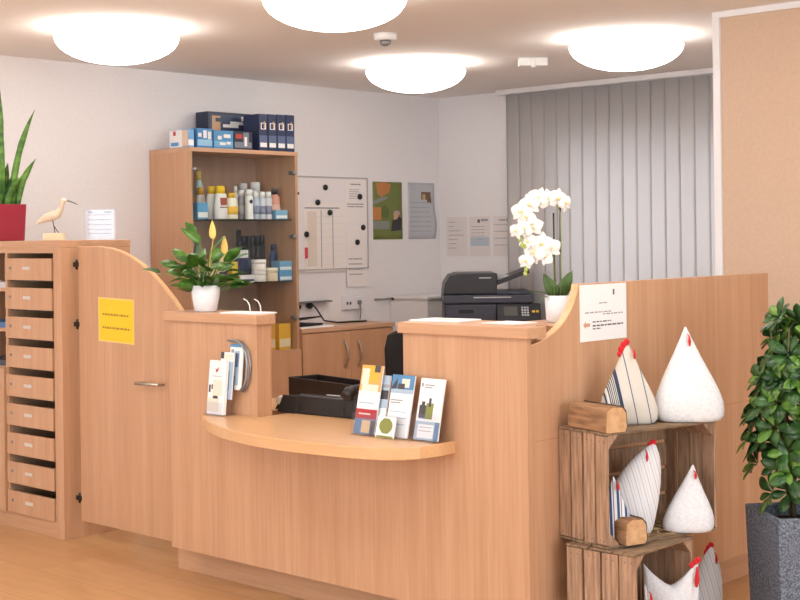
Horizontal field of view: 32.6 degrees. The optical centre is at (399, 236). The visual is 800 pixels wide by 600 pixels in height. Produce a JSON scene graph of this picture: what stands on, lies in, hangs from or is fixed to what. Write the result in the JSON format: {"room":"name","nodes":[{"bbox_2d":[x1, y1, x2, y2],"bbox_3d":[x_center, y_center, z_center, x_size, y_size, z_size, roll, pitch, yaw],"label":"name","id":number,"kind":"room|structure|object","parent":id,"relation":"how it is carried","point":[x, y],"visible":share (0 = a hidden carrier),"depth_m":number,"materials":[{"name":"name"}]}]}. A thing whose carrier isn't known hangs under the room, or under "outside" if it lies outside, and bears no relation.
{"room":"medical practice reception","nodes":[
{"label":"medical practice reception","id":0,"kind":"room"},
{"bbox_2d":[0,55,440,322],"bbox_3d":[-3.317,0.243,6.663,0.200,2.500,10.830,-1,0,43],"label":"wall","id":1,"kind":"structure","parent":0,"point":[93,129],"depth_m":8.56,"materials":[{"name":"paint"}]},
{"bbox_2d":[297,176,368,270],"bbox_3d":[-0.546,-0.094,9.483,0.017,0.650,0.920,-1,0,43],"label":"board","id":2,"kind":"object","parent":1,"relation":"attached to","point":[310,188],"visible":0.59,"depth_m":9.48,"materials":[{"name":"white"}]},
{"bbox_2d":[303,203,345,271],"bbox_3d":[-0.521,0.004,9.502,0.002,0.475,0.400,-1,0,43],"label":"sheet","id":3,"kind":"object","parent":2,"relation":"attached to","point":[326,241],"visible":1,"depth_m":9.50,"materials":[{"name":"white paper"}]},
{"bbox_2d":[345,179,366,222],"bbox_3d":[-0.315,-0.254,9.727,0.002,0.305,0.215,-1,0,43],"label":"notice sheet","id":4,"kind":"object","parent":2,"relation":"attached to","point":[355,209],"visible":1,"depth_m":9.72,"materials":[{"name":"white paper"}]},
{"bbox_2d":[346,226,366,286],"bbox_3d":[-0.308,0.140,9.729,0.002,0.432,0.200,-1,0,43],"label":"notice sheet","id":5,"kind":"object","parent":2,"relation":"attached to","point":[356,254],"visible":1,"depth_m":9.73,"materials":[{"name":"white paper"}]},
{"bbox_2d":[341,296,363,318],"bbox_3d":[-0.328,0.506,9.684,0.054,0.163,0.200,-1,0,43],"label":"power outlet","id":6,"kind":"object","parent":1,"relation":"attached to","point":[355,302],"visible":1,"depth_m":9.67,"materials":[{"name":"white plastic"}]},
{"bbox_2d":[372,182,402,239],"bbox_3d":[-0.089,-0.191,9.986,0.004,0.420,0.310,-1,0,43],"label":"poster","id":7,"kind":"object","parent":1,"relation":"attached to","point":[387,196],"visible":1,"depth_m":9.98,"materials":[{"name":"green paper"}]},
{"bbox_2d":[408,183,436,238],"bbox_3d":[0.169,-0.194,10.248,0.025,0.420,0.295,-1,0,43],"label":"poster","id":8,"kind":"object","parent":1,"relation":"attached to","point":[422,222],"visible":1,"depth_m":10.26,"materials":[{"name":"grey paper"}]},
{"bbox_2d":[0,524,749,599],"bbox_3d":[0.092,1.499,3.505,9.470,0.100,10.830,-1,0,43],"label":"floor","id":9,"kind":"structure","parent":0,"point":[118,564],"depth_m":5.95,"materials":[{"name":"wood"}]},
{"bbox_2d":[0,239,129,540],"bbox_3d":[-1.933,0.748,7.135,1.157,1.454,0.458,-1,0,43],"label":"cabinet","id":10,"kind":"object","parent":9,"relation":"on","point":[40,435],"visible":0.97,"depth_m":6.76,"materials":[{"name":"brown wood"}]},
{"bbox_2d":[0,93,35,240],"bbox_3d":[-2.127,-0.412,7.330,0.337,0.870,0.242,-1,0,43],"label":"snake plant","id":11,"kind":"object","parent":10,"relation":"on","point":[12,212],"visible":1,"depth_m":7.29,"materials":[{"name":"green plant"}]},
{"bbox_2d":[35,198,77,239],"bbox_3d":[-1.753,-0.089,6.970,0.222,0.215,0.060,-1,0,0],"label":"figurine","id":12,"kind":"object","parent":10,"relation":"on","point":[50,216],"visible":0.98,"depth_m":6.95,"materials":[{"name":"beige wood"}]},
{"bbox_2d":[85,210,113,238],"bbox_3d":[-1.523,-0.062,6.932,0.170,0.155,0.080,-1,0,-2],"label":"sign stand","id":13,"kind":"object","parent":10,"relation":"on","point":[99,223],"visible":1,"depth_m":6.92,"materials":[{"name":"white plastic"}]},
{"bbox_2d":[73,246,183,540],"bbox_3d":[-1.255,0.708,6.341,0.919,1.332,0.066,-1,0,43],"label":"gate","id":14,"kind":"object","parent":10,"relation":"attached to","point":[125,388],"visible":0.88,"depth_m":6.38,"materials":[{"name":"brown wood"}]},
{"bbox_2d":[98,297,134,344],"bbox_3d":[-1.335,0.394,6.423,0.285,0.216,0.002,-1,0,43],"label":"notice","id":15,"kind":"object","parent":14,"relation":"attached to","point":[115,316],"visible":1,"depth_m":6.42,"materials":[{"name":"yellow paper"}]},
{"bbox_2d":[149,147,301,397],"bbox_3d":[-1.083,0.462,8.599,0.412,2.003,0.879,-1,0,43],"label":"display cabinet","id":16,"kind":"object","parent":9,"relation":"on","point":[172,170],"visible":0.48,"depth_m":8.77,"materials":[{"name":"brown wood"}]},
{"bbox_2d":[169,129,193,147],"bbox_3d":[-1.319,-0.591,8.241,0.181,0.108,0.047,-1,0,43],"label":"carton","id":17,"kind":"object","parent":16,"relation":"on","point":[181,138],"visible":1,"depth_m":8.21,"materials":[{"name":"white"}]},
{"bbox_2d":[195,170,202,202],"bbox_3d":[-1.261,-0.261,8.570,0.043,0.310,0.061,-1,0,43],"label":"bottle","id":18,"kind":"object","parent":16,"relation":"on","point":[198,183],"visible":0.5,"depth_m":8.56,"materials":[{"name":"teal"}]},
{"bbox_2d":[193,203,207,218],"bbox_3d":[-1.211,-0.157,8.284,0.051,0.100,0.080,-1,0,43],"label":"carton","id":19,"kind":"object","parent":16,"relation":"on","point":[200,210],"visible":0.82,"depth_m":8.26,"materials":[{"name":"blue"}]},
{"bbox_2d":[196,187,204,202],"bbox_3d":[-1.237,-0.207,8.478,0.049,0.200,0.068,-1,0,43],"label":"bottle","id":20,"kind":"object","parent":16,"relation":"on","point":[200,198],"visible":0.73,"depth_m":8.46,"materials":[{"name":"white"}]},
{"bbox_2d":[190,128,212,147],"bbox_3d":[-1.210,-0.597,8.291,0.082,0.118,0.120,-1,0,43],"label":"carton","id":21,"kind":"object","parent":16,"relation":"on","point":[202,137],"visible":0.88,"depth_m":8.26,"materials":[{"name":"blue"}]},
{"bbox_2d":[206,186,214,218],"bbox_3d":[-1.165,-0.210,8.438,0.057,0.205,0.080,-1,0,43],"label":"bottle","id":22,"kind":"object","parent":16,"relation":"on","point":[210,197],"visible":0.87,"depth_m":8.41,"materials":[{"name":"white"}]},
{"bbox_2d":[214,186,227,218],"bbox_3d":[-1.103,-0.211,8.394,0.068,0.205,0.094,-1,0,43],"label":"bottle","id":23,"kind":"object","parent":16,"relation":"on","point":[220,200],"visible":1,"depth_m":8.36,"materials":[{"name":"white"}]},
{"bbox_2d":[212,130,232,148],"bbox_3d":[-1.107,-0.595,8.402,0.072,0.112,0.155,-1,0,43],"label":"carton","id":24,"kind":"object","parent":16,"relation":"on","point":[221,139],"visible":0.84,"depth_m":8.37,"materials":[{"name":"blue"}]},
{"bbox_2d":[196,111,251,131],"bbox_3d":[-1.110,-0.664,8.751,0.122,0.250,0.400,-1,0,43],"label":"carton","id":25,"kind":"object","parent":24,"relation":"on","point":[223,121],"visible":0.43,"depth_m":8.64,"materials":[{"name":"blue"}]},
{"bbox_2d":[227,192,237,218],"bbox_3d":[-1.044,-0.192,8.466,0.063,0.165,0.089,-1,0,43],"label":"bottle","id":26,"kind":"object","parent":16,"relation":"on","point":[232,203],"visible":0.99,"depth_m":8.44,"materials":[{"name":"beige"}]},
{"bbox_2d":[238,190,244,218],"bbox_3d":[-1.001,-0.202,8.614,0.047,0.185,0.047,-1,0,43],"label":"spray can","id":27,"kind":"object","parent":16,"relation":"on","point":[241,199],"visible":0.95,"depth_m":8.60,"materials":[{"name":"grey"}]},
{"bbox_2d":[193,219,290,220],"bbox_3d":[-1.106,-0.104,8.614,0.345,0.008,0.827,-1,0,43],"label":"glass shelf","id":28,"kind":"object","parent":16,"relation":"attached to","point":[193,219],"depth_m":8.56,"materials":[{"name":"glass"}]},
{"bbox_2d":[233,131,251,149],"bbox_3d":[-0.997,-0.598,8.520,0.062,0.114,0.150,-1,0,43],"label":"carton","id":29,"kind":"object","parent":16,"relation":"on","point":[241,140],"visible":0.85,"depth_m":8.50,"materials":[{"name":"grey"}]},
{"bbox_2d":[245,189,252,218],"bbox_3d":[-0.948,-0.204,8.582,0.053,0.188,0.051,-1,0,43],"label":"spray can","id":30,"kind":"object","parent":16,"relation":"on","point":[248,192],"visible":1,"depth_m":8.56,"materials":[{"name":"white"}]},
{"bbox_2d":[246,236,251,274],"bbox_3d":[-0.985,0.139,8.876,0.039,0.290,0.038,-1,0,43],"label":"spray can","id":31,"kind":"object","parent":16,"relation":"on","point":[248,238],"visible":0.66,"depth_m":8.86,"materials":[{"name":"black"}]},
{"bbox_2d":[250,235,255,259],"bbox_3d":[-0.958,0.136,8.906,0.039,0.295,0.038,-1,0,43],"label":"spray can","id":32,"kind":"object","parent":16,"relation":"on","point":[253,246],"visible":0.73,"depth_m":8.89,"materials":[{"name":"black"}]},
{"bbox_2d":[243,114,267,150],"bbox_3d":[-0.916,-0.658,8.666,0.152,0.232,0.071,-1,0,43],"label":"binder","id":33,"kind":"object","parent":16,"relation":"on","point":[256,124],"visible":0.82,"depth_m":8.62,"materials":[{"name":"blue"}]},
{"bbox_2d":[252,191,259,218],"bbox_3d":[-0.911,-0.198,8.623,0.050,0.175,0.050,-1,0,43],"label":"spray can","id":34,"kind":"object","parent":16,"relation":"on","point":[256,201],"visible":1,"depth_m":8.60,"materials":[{"name":"blue"}]},
{"bbox_2d":[255,236,260,258],"bbox_3d":[-0.930,0.138,8.935,0.039,0.290,0.038,-1,0,43],"label":"spray can","id":35,"kind":"object","parent":16,"relation":"on","point":[257,238],"visible":0.6,"depth_m":8.92,"materials":[{"name":"black"}]},
{"bbox_2d":[251,271,265,281],"bbox_3d":[-0.892,0.249,8.637,0.094,0.067,0.094,-1,0,43],"label":"jar","id":36,"kind":"object","parent":16,"relation":"on","point":[260,276],"visible":0.96,"depth_m":8.60,"materials":[{"name":"white"}]},
{"bbox_2d":[251,259,265,270],"bbox_3d":[-0.893,0.179,8.637,0.094,0.072,0.094,-1,0,43],"label":"jar","id":37,"kind":"object","parent":36,"relation":"on","point":[257,264],"visible":1,"depth_m":8.60,"materials":[{"name":"white"}]},
{"bbox_2d":[259,192,265,218],"bbox_3d":[-0.876,-0.199,8.660,0.050,0.175,0.050,-1,0,43],"label":"spray can","id":38,"kind":"object","parent":16,"relation":"on","point":[261,194],"visible":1,"depth_m":8.64,"materials":[{"name":"grey"}]},
{"bbox_2d":[265,192,271,218],"bbox_3d":[-0.840,-0.199,8.699,0.050,0.175,0.050,-1,0,43],"label":"spray can","id":39,"kind":"object","parent":16,"relation":"on","point":[268,198],"visible":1,"depth_m":8.68,"materials":[{"name":"white"}]},
{"bbox_2d":[267,114,276,150],"bbox_3d":[-0.864,-0.659,8.722,0.152,0.234,0.071,-1,0,43],"label":"binder","id":40,"kind":"object","parent":16,"relation":"on","point":[271,119],"visible":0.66,"depth_m":8.67,"materials":[{"name":"blue"}]},
{"bbox_2d":[266,268,277,280],"bbox_3d":[-0.818,0.239,8.702,0.082,0.085,0.082,-1,0,43],"label":"jar","id":41,"kind":"object","parent":16,"relation":"on","point":[271,273],"visible":0.98,"depth_m":8.67,"materials":[{"name":"beige"}]},
{"bbox_2d":[269,244,277,267],"bbox_3d":[-0.821,0.165,8.861,0.045,0.235,0.063,-1,0,43],"label":"bottle","id":42,"kind":"object","parent":16,"relation":"on","point":[273,255],"visible":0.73,"depth_m":8.85,"materials":[{"name":"blue"}]},
{"bbox_2d":[271,324,275,349],"bbox_3d":[-0.841,0.638,8.701,0.051,0.170,0.085,-1,0,43],"label":"carton","id":43,"kind":"object","parent":16,"relation":"on","point":[273,338],"visible":0.24,"depth_m":8.70,"materials":[{"name":"orange"}]},
{"bbox_2d":[271,188,279,209],"bbox_3d":[-0.810,-0.212,8.819,0.061,0.200,0.085,-1,0,43],"label":"bottle","id":44,"kind":"object","parent":16,"relation":"on","point":[274,191],"visible":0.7,"depth_m":8.80,"materials":[{"name":"pink"}]},
{"bbox_2d":[272,210,287,218],"bbox_3d":[-0.773,-0.142,8.755,0.046,0.058,0.100,-1,0,43],"label":"carton","id":45,"kind":"object","parent":16,"relation":"on","point":[276,214],"visible":1,"depth_m":8.72,"materials":[{"name":"blue"}]},
{"bbox_2d":[276,114,285,151],"bbox_3d":[-0.812,-0.661,8.778,0.152,0.236,0.071,-1,0,43],"label":"binder","id":46,"kind":"object","parent":16,"relation":"on","point":[280,119],"visible":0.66,"depth_m":8.72,"materials":[{"name":"blue"}]},
{"bbox_2d":[275,323,290,349],"bbox_3d":[-0.755,0.640,8.778,0.051,0.165,0.100,-1,0,43],"label":"carton","id":47,"kind":"object","parent":16,"relation":"on","point":[282,330],"visible":0.93,"depth_m":8.75,"materials":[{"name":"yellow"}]},
{"bbox_2d":[278,271,291,280],"bbox_3d":[-0.760,0.250,8.785,0.081,0.063,0.105,-1,0,43],"label":"carton","id":48,"kind":"object","parent":16,"relation":"on","point":[282,275],"visible":0.7,"depth_m":8.75,"materials":[{"name":"blue"}]},
{"bbox_2d":[271,261,291,270],"bbox_3d":[-0.761,0.187,8.785,0.081,0.062,0.105,-1,0,43],"label":"carton","id":49,"kind":"object","parent":48,"relation":"on","point":[281,265],"visible":0.9,"depth_m":8.75,"materials":[{"name":"blue"}]},
{"bbox_2d":[285,115,294,151],"bbox_3d":[-0.760,-0.663,8.834,0.152,0.238,0.071,-1,0,43],"label":"binder","id":50,"kind":"object","parent":16,"relation":"on","point":[289,119],"visible":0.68,"depth_m":8.78,"materials":[{"name":"blue"}]},
{"bbox_2d":[299,320,394,379],"bbox_3d":[-0.463,1.025,9.232,0.448,0.862,0.874,-1,0,43],"label":"base cabinet","id":51,"kind":"object","parent":9,"relation":"on","point":[341,349],"visible":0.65,"depth_m":9.07,"materials":[{"name":"brown wood"}]},
{"bbox_2d":[299,320,394,333],"bbox_3d":[-0.481,0.608,9.244,0.412,0.027,0.874,-1,0,43],"label":"countertop","id":52,"kind":"structure","parent":51,"relation":"on","point":[369,324],"depth_m":9.17,"materials":[{"name":"brown wood"}]},
{"bbox_2d":[299,324,333,328],"bbox_3d":[-0.634,0.590,9.027,0.260,0.011,0.300,-1,0,43],"label":"pile","id":53,"kind":"object","parent":52,"relation":"on","point":[323,325],"visible":0.36,"depth_m":8.94,"materials":[{"name":"white"}]},
{"bbox_2d":[299,316,322,326],"bbox_3d":[-0.673,0.554,8.993,0.250,0.061,0.220,-1,0,35],"label":"laptop","id":54,"kind":"object","parent":53,"relation":"on","point":[301,324],"visible":0.49,"depth_m":8.95,"materials":[{"name":"black plastic"}]},
{"bbox_2d":[384,331,403,383],"bbox_3d":[0.137,0.955,6.912,0.582,0.983,0.612,-1,0,3],"label":"office chair","id":55,"kind":"object","parent":9,"relation":"on","point":[393,349],"visible":0.12,"depth_m":6.71,"materials":[{"name":"black fabric"}]},
{"bbox_2d":[389,293,441,331],"bbox_3d":[0.250,0.937,10.052,0.380,1.020,0.550,-1,0,43],"label":"base cabinet","id":56,"kind":"object","parent":9,"relation":"on","point":[403,308],"visible":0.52,"depth_m":9.85,"materials":[{"name":"white paint"}]},
{"bbox_2d":[164,273,770,599],"bbox_3d":[0.136,0.809,5.733,2.061,1.278,2.016,-1,0,43],"label":"reception desk","id":57,"kind":"object","parent":9,"relation":"on","point":[304,506],"depth_m":5.09,"materials":[{"name":"brown wood"}]},
{"bbox_2d":[142,221,252,311],"bbox_3d":[-0.849,0.125,5.837,0.377,0.388,0.356,-1,0,43],"label":"peace lily","id":58,"kind":"object","parent":57,"relation":"on","point":[205,295],"visible":1,"depth_m":5.81,"materials":[{"name":"green plant"}]},
{"bbox_2d":[191,285,219,311],"bbox_3d":[-0.830,0.263,5.830,0.126,0.112,0.126,-1,0,43],"label":"pot","id":59,"kind":"object","parent":58,"relation":"attached to","point":[206,298],"depth_m":5.78,"materials":[{"name":"white ceramic"}]},
{"bbox_2d":[227,339,250,391],"bbox_3d":[-0.651,0.523,5.539,0.124,0.216,0.026,-1,0,43],"label":"rack","id":60,"kind":"object","parent":57,"relation":"attached to","point":[241,343],"visible":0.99,"depth_m":5.51,"materials":[{"name":"silver metal"}]},
{"bbox_2d":[230,344,244,389],"bbox_3d":[-0.666,0.529,5.553,0.080,0.185,0.026,-1,0,43],"label":"leaflet","id":61,"kind":"object","parent":60,"relation":"in","point":[237,349],"visible":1,"depth_m":5.54,"materials":[{"name":"white paper"}]},
{"bbox_2d":[219,299,276,314],"bbox_3d":[-0.627,0.286,5.634,0.220,0.060,0.110,-1,0,37],"label":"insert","id":62,"kind":"object","parent":57,"relation":"on","point":[250,312],"visible":1,"depth_m":5.61,"materials":[{"name":"white paper"}]},
{"bbox_2d":[201,411,454,460],"bbox_3d":[-0.428,0.744,5.118,1.382,0.044,0.348,-1,0,43],"label":"counter","id":63,"kind":"object","parent":57,"relation":"attached to","point":[251,428],"depth_m":4.89,"materials":[{"name":"brown wood"}]},
{"bbox_2d":[277,384,388,418],"bbox_3d":[-0.257,0.653,5.594,0.443,0.132,0.305,-1,0,39],"label":"document tray","id":64,"kind":"object","parent":57,"relation":"on","point":[345,405],"visible":0.67,"depth_m":5.48,"materials":[{"name":"black plastic"}]},
{"bbox_2d":[289,374,391,411],"bbox_3d":[-0.189,0.674,5.908,0.160,0.088,0.840,-1,0,-37],"label":"document tray","id":65,"kind":"object","parent":64,"relation":"on","point":[316,384],"visible":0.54,"depth_m":6.07,"materials":[{"name":"black"}]},
{"bbox_2d":[375,416,396,438],"bbox_3d":[-0.050,0.676,4.846,0.090,0.074,0.019,-1,0,43],"label":"card","id":66,"kind":"object","parent":57,"relation":"on","point":[386,426],"visible":1,"depth_m":4.84,"materials":[{"name":"white paper"}]},
{"bbox_2d":[409,318,480,322],"bbox_3d":[0.163,0.303,4.971,0.218,0.006,0.150,-1,0,36],"label":"paper sheet","id":67,"kind":"object","parent":57,"relation":"on","point":[452,320],"visible":1,"depth_m":4.94,"materials":[{"name":"white"}]},
{"bbox_2d":[482,321,536,324],"bbox_3d":[0.383,0.301,4.786,0.130,0.003,0.146,-1,0,-44],"label":"paper sheet","id":68,"kind":"object","parent":57,"relation":"on","point":[496,322],"visible":1,"depth_m":4.77,"materials":[{"name":"white"}]},
{"bbox_2d":[510,187,572,322],"bbox_3d":[0.539,0.066,4.999,0.254,0.493,0.108,-1,0,-19],"label":"orchid","id":69,"kind":"object","parent":57,"relation":"on","point":[541,247],"visible":1,"depth_m":4.98,"materials":[{"name":"white"}]},
{"bbox_2d":[579,283,626,342],"bbox_3d":[0.728,0.269,4.886,0.002,0.200,0.290,-1,0,43],"label":"notice","id":70,"kind":"object","parent":57,"relation":"attached to","point":[602,306],"visible":1,"depth_m":4.88,"materials":[{"name":"white paper"}]},
{"bbox_3d":[-0.110,0.634,4.954,0.125,0.166,0.084,-1,0,43],"label":"holder","id":71,"kind":"object","parent":57,"relation":"on","visible":0},
{"bbox_2d":[353,365,384,434],"bbox_3d":[-0.113,0.591,4.962,0.105,0.245,0.063,-1,0,43],"label":"leaflet","id":72,"kind":"object","parent":71,"relation":"in","point":[371,381],"visible":1,"depth_m":4.96,"materials":[{"name":"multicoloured paper"}]},
{"bbox_2d":[375,375,391,433],"bbox_3d":[-0.076,0.608,4.944,0.085,0.211,0.054,-1,0,43],"label":"leaflet","id":73,"kind":"object","parent":71,"relation":"in","point":[386,384],"visible":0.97,"depth_m":4.93,"materials":[{"name":"white paper"}]},
{"bbox_3d":[-0.005,0.633,4.873,0.125,0.166,0.084,-1,0,43],"label":"holder","id":74,"kind":"object","parent":57,"relation":"on","visible":0},
{"bbox_2d":[387,374,416,438],"bbox_3d":[0.002,0.604,4.869,0.108,0.218,0.056,-1,0,43],"label":"leaflet","id":75,"kind":"object","parent":74,"relation":"in","point":[403,386],"visible":0.98,"depth_m":4.86,"materials":[{"name":"white paper"}]},
{"bbox_3d":[0.104,0.631,4.785,0.125,0.166,0.084,-1,0,43],"label":"holder","id":76,"kind":"object","parent":57,"relation":"on","visible":0},
{"bbox_2d":[413,378,446,441],"bbox_3d":[0.105,0.605,4.786,0.112,0.212,0.055,-1,0,43],"label":"leaflet","id":77,"kind":"object","parent":76,"relation":"in","point":[432,391],"visible":1,"depth_m":4.78,"materials":[{"name":"white paper"}]},
{"bbox_3d":[-0.736,0.644,5.567,0.115,0.161,0.084,-1,0,43],"label":"holder","id":78,"kind":"object","parent":57,"relation":"on","visible":0},
{"bbox_2d":[207,360,228,414],"bbox_3d":[-0.742,0.613,5.562,0.105,0.218,0.037,-1,0,43],"label":"leaflet","id":79,"kind":"object","parent":78,"relation":"in","point":[219,370],"visible":1,"depth_m":5.55,"materials":[{"name":"white paper"}]},
{"bbox_2d":[221,352,234,399],"bbox_3d":[-0.705,0.565,5.555,0.080,0.190,0.026,-1,0,43],"label":"leaflet","id":80,"kind":"object","parent":78,"relation":"in","point":[225,356],"visible":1,"depth_m":5.54,"materials":[{"name":"white paper"}]},
{"bbox_2d":[566,535,692,599],"bbox_3d":[0.782,1.233,4.628,0.275,0.414,0.356,-1,0,43],"label":"wooden crate","id":81,"kind":"object","parent":9,"relation":"on","point":[620,576],"visible":0.7,"depth_m":4.54,"materials":[{"name":"brown"}]},
{"bbox_2d":[559,420,716,549],"bbox_3d":[0.825,0.835,4.721,0.516,0.381,0.239,-1,0,-34],"label":"wooden crate","id":82,"kind":"object","parent":81,"relation":"on","point":[586,461],"visible":0.72,"depth_m":4.66,"materials":[{"name":"brown"}]},
{"bbox_2d":[568,400,626,432],"bbox_3d":[0.662,0.603,4.585,0.092,0.086,0.206,-1,0,-31],"label":"log","id":83,"kind":"object","parent":82,"relation":"on","point":[586,415],"visible":1,"depth_m":4.53,"materials":[{"name":"brown wood"}]},
{"bbox_2d":[609,476,629,537],"bbox_3d":[0.722,0.910,4.575,0.126,0.215,0.071,-1,0,0],"label":"hen","id":84,"kind":"object","parent":82,"relation":"in","point":[617,507],"visible":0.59,"depth_m":4.55,"materials":[{"name":"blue fabric"}]},
{"bbox_2d":[600,339,657,424],"bbox_3d":[0.787,0.498,4.719,0.206,0.292,0.111,-1,0,0],"label":"hen","id":85,"kind":"object","parent":82,"relation":"on","point":[627,387],"visible":0.9,"depth_m":4.68,"materials":[{"name":"fabric"}]},
{"bbox_2d":[614,514,647,545],"bbox_3d":[0.734,0.974,4.596,0.092,0.086,0.202,-1,0,-29],"label":"log","id":86,"kind":"object","parent":82,"relation":"in","point":[631,530],"visible":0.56,"depth_m":4.51,"materials":[{"name":"brown wood"}]},
{"bbox_2d":[616,439,660,533],"bbox_3d":[0.793,0.856,4.685,0.206,0.322,0.096,-1,0,0],"label":"hen","id":87,"kind":"object","parent":82,"relation":"in","point":[639,482],"visible":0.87,"depth_m":4.65,"materials":[{"name":"fabric"}]},
{"bbox_2d":[662,465,713,532],"bbox_3d":[0.994,0.900,4.710,0.176,0.228,0.101,-1,0,0],"label":"hen","id":88,"kind":"object","parent":82,"relation":"in","point":[689,510],"visible":1,"depth_m":4.68,"materials":[{"name":"white fabric"}]},
{"bbox_2d":[655,327,723,422],"bbox_3d":[1.007,0.478,4.766,0.246,0.327,0.131,-1,0,0],"label":"hen","id":89,"kind":"object","parent":82,"relation":"on","point":[687,392],"visible":0.96,"depth_m":4.72,"materials":[{"name":"white fabric"}]},
{"bbox_2d":[644,556,700,599],"bbox_3d":[0.923,1.256,4.626,0.178,0.344,0.138,-1,0,-26],"label":"hen","id":90,"kind":"object","parent":81,"relation":"in","point":[687,587],"visible":0.98,"depth_m":4.61,"materials":[{"name":"white fabric"}]},
{"bbox_2d":[698,542,722,599],"bbox_3d":[1.111,1.276,4.992,0.132,0.320,0.091,-1,0,0],"label":"hen","id":91,"kind":"object","parent":9,"relation":"on","point":[710,584],"visible":0.94,"depth_m":4.96,"materials":[{"name":"fabric"}]},
{"bbox_2d":[736,296,799,599],"bbox_3d":[1.392,0.819,4.765,0.423,1.227,0.386,-1,0,-26],"label":"potted shrub","id":92,"kind":"object","parent":9,"relation":"on","point":[773,528],"visible":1,"depth_m":4.69,"materials":[{"name":"green plant"}]},
{"bbox_2d":[745,502,799,599],"bbox_3d":[1.401,1.192,4.769,0.290,0.480,0.290,-1,0,-8],"label":"planter","id":93,"kind":"object","parent":9,"relation":"on","point":[773,532],"depth_m":4.69,"materials":[{"name":"stone"}]},
{"bbox_2d":[0,0,799,98],"bbox_3d":[0.059,-1.101,3.505,9.470,0.100,10.830,-1,0,43],"label":"ceiling","id":94,"kind":"structure","parent":0,"point":[238,39],"depth_m":7.12,"materials":[{"name":"paint"}]},
{"bbox_2d":[54,22,178,64],"bbox_3d":[-1.396,-0.942,6.739,0.606,0.180,0.606,-1,0,43],"label":"ceiling lamp","id":95,"kind":"object","parent":94,"relation":"attached to","point":[108,43],"visible":1,"depth_m":6.56,"materials":[{"name":"white plastic"}]},
{"bbox_2d":[262,0,405,31],"bbox_3d":[-0.274,-0.957,5.736,0.606,0.180,0.606,-1,0,43],"label":"ceiling lamp","id":96,"kind":"object","parent":94,"relation":"attached to","point":[314,15],"visible":1,"depth_m":5.58,"materials":[{"name":"white plastic"}]},
{"bbox_2d":[374,32,396,45],"bbox_3d":[-0.075,-1.018,7.066,0.124,0.062,0.124,-1,0,43],"label":"smoke detector","id":97,"kind":"object","parent":94,"relation":"attached to","point":[385,38],"visible":1,"depth_m":7.03,"materials":[{"name":"white plastic"}]},
{"bbox_2d":[366,59,465,92],"bbox_3d":[0.095,-0.961,8.261,0.606,0.180,0.606,-1,0,43],"label":"ceiling lamp","id":98,"kind":"object","parent":94,"relation":"attached to","point":[407,75],"visible":1,"depth_m":8.07,"materials":[{"name":"white plastic"}]},
{"bbox_2d":[518,57,547,67],"bbox_3d":[0.787,-1.030,8.090,0.170,0.060,0.080,-1,0,0],"label":"sensor box","id":99,"kind":"object","parent":94,"relation":"attached to","point":[532,62],"visible":1,"depth_m":8.06,"materials":[{"name":"white plastic"}]},
{"bbox_2d":[496,67,714,339],"bbox_3d":[1.763,0.138,8.908,2.840,2.418,0.060,-1,0,43],"label":"vertical blind","id":100,"kind":"object","parent":94,"relation":"hanging from","point":[633,156],"visible":0.5,"depth_m":9.17,"materials":[{"name":"grey fabric"}]},
{"bbox_2d":[569,32,683,71],"bbox_3d":[1.206,-0.976,7.282,0.606,0.180,0.606,-1,0,43],"label":"ceiling lamp","id":101,"kind":"object","parent":94,"relation":"attached to","point":[619,51],"visible":1,"depth_m":7.10,"materials":[{"name":"white plastic"}]},
{"bbox_2d":[438,93,507,292],"bbox_3d":[3.696,0.153,7.395,9.070,2.500,0.200,-1,0,43],"label":"wall","id":102,"kind":"structure","parent":0,"point":[472,128],"depth_m":10.19,"materials":[{"name":"paint"}]},
{"bbox_2d":[447,217,467,255],"bbox_3d":[0.430,-0.001,10.295,0.200,0.295,0.002,-1,0,43],"label":"notice","id":103,"kind":"object","parent":102,"relation":"attached to","point":[456,226],"visible":1,"depth_m":10.29,"materials":[{"name":"white"}]},
{"bbox_2d":[469,216,490,255],"bbox_3d":[0.592,-0.003,10.144,0.200,0.295,0.002,-1,0,43],"label":"notice","id":104,"kind":"object","parent":102,"relation":"attached to","point":[479,227],"visible":1,"depth_m":10.14,"materials":[{"name":"white"}]},
{"bbox_2d":[493,216,507,255],"bbox_3d":[0.758,-0.005,9.990,0.200,0.295,0.002,-1,0,43],"label":"notice","id":105,"kind":"object","parent":102,"relation":"attached to","point":[500,225],"visible":0.68,"depth_m":10.01,"materials":[{"name":"white"}]},
{"bbox_2d":[441,267,541,320],"bbox_3d":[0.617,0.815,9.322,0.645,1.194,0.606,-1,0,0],"label":"printer","id":106,"kind":"object","parent":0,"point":[465,294],"visible":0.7,"depth_m":9.10,"materials":[{"name":"grey"}]},
{"bbox_2d":[497,267,529,284],"bbox_3d":[0.755,0.270,9.375,0.234,0.108,0.400,-1,0,0],"label":"tray","id":107,"kind":"object","parent":106,"relation":"on","point":[501,278],"depth_m":9.18,"materials":[{"name":"grey"}]},
{"bbox_2d":[497,288,531,293],"bbox_3d":[0.764,0.374,9.375,0.230,0.017,0.500,-1,0,0],"label":"tray","id":108,"kind":"object","parent":106,"relation":"on","point":[499,291],"depth_m":9.13,"materials":[{"name":"grey"}]},
{"bbox_2d":[721,8,799,501],"bbox_3d":[4.239,0.146,5.370,5.515,2.500,2.025,-1,0,43],"label":"wall partition","id":109,"kind":"structure","parent":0,"point":[760,52],"depth_m":6.35,"materials":[{"name":"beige paint"}]},
{"bbox_2d":[712,18,723,275],"bbox_3d":[1.530,0.195,6.515,0.038,2.470,0.040,-1,0,43],"label":"trim","id":110,"kind":"structure","parent":109,"relation":"attached to","point":[716,23],"depth_m":6.50,"materials":[{"name":"white paint"}]},
{"bbox_2d":[712,1,799,18],"bbox_3d":[3.520,-1.080,4.632,5.540,0.030,0.016,-1,0,43],"label":"trim","id":111,"kind":"structure","parent":109,"relation":"attached to","point":[796,4],"depth_m":6.35,"materials":[{"name":"white paint"}]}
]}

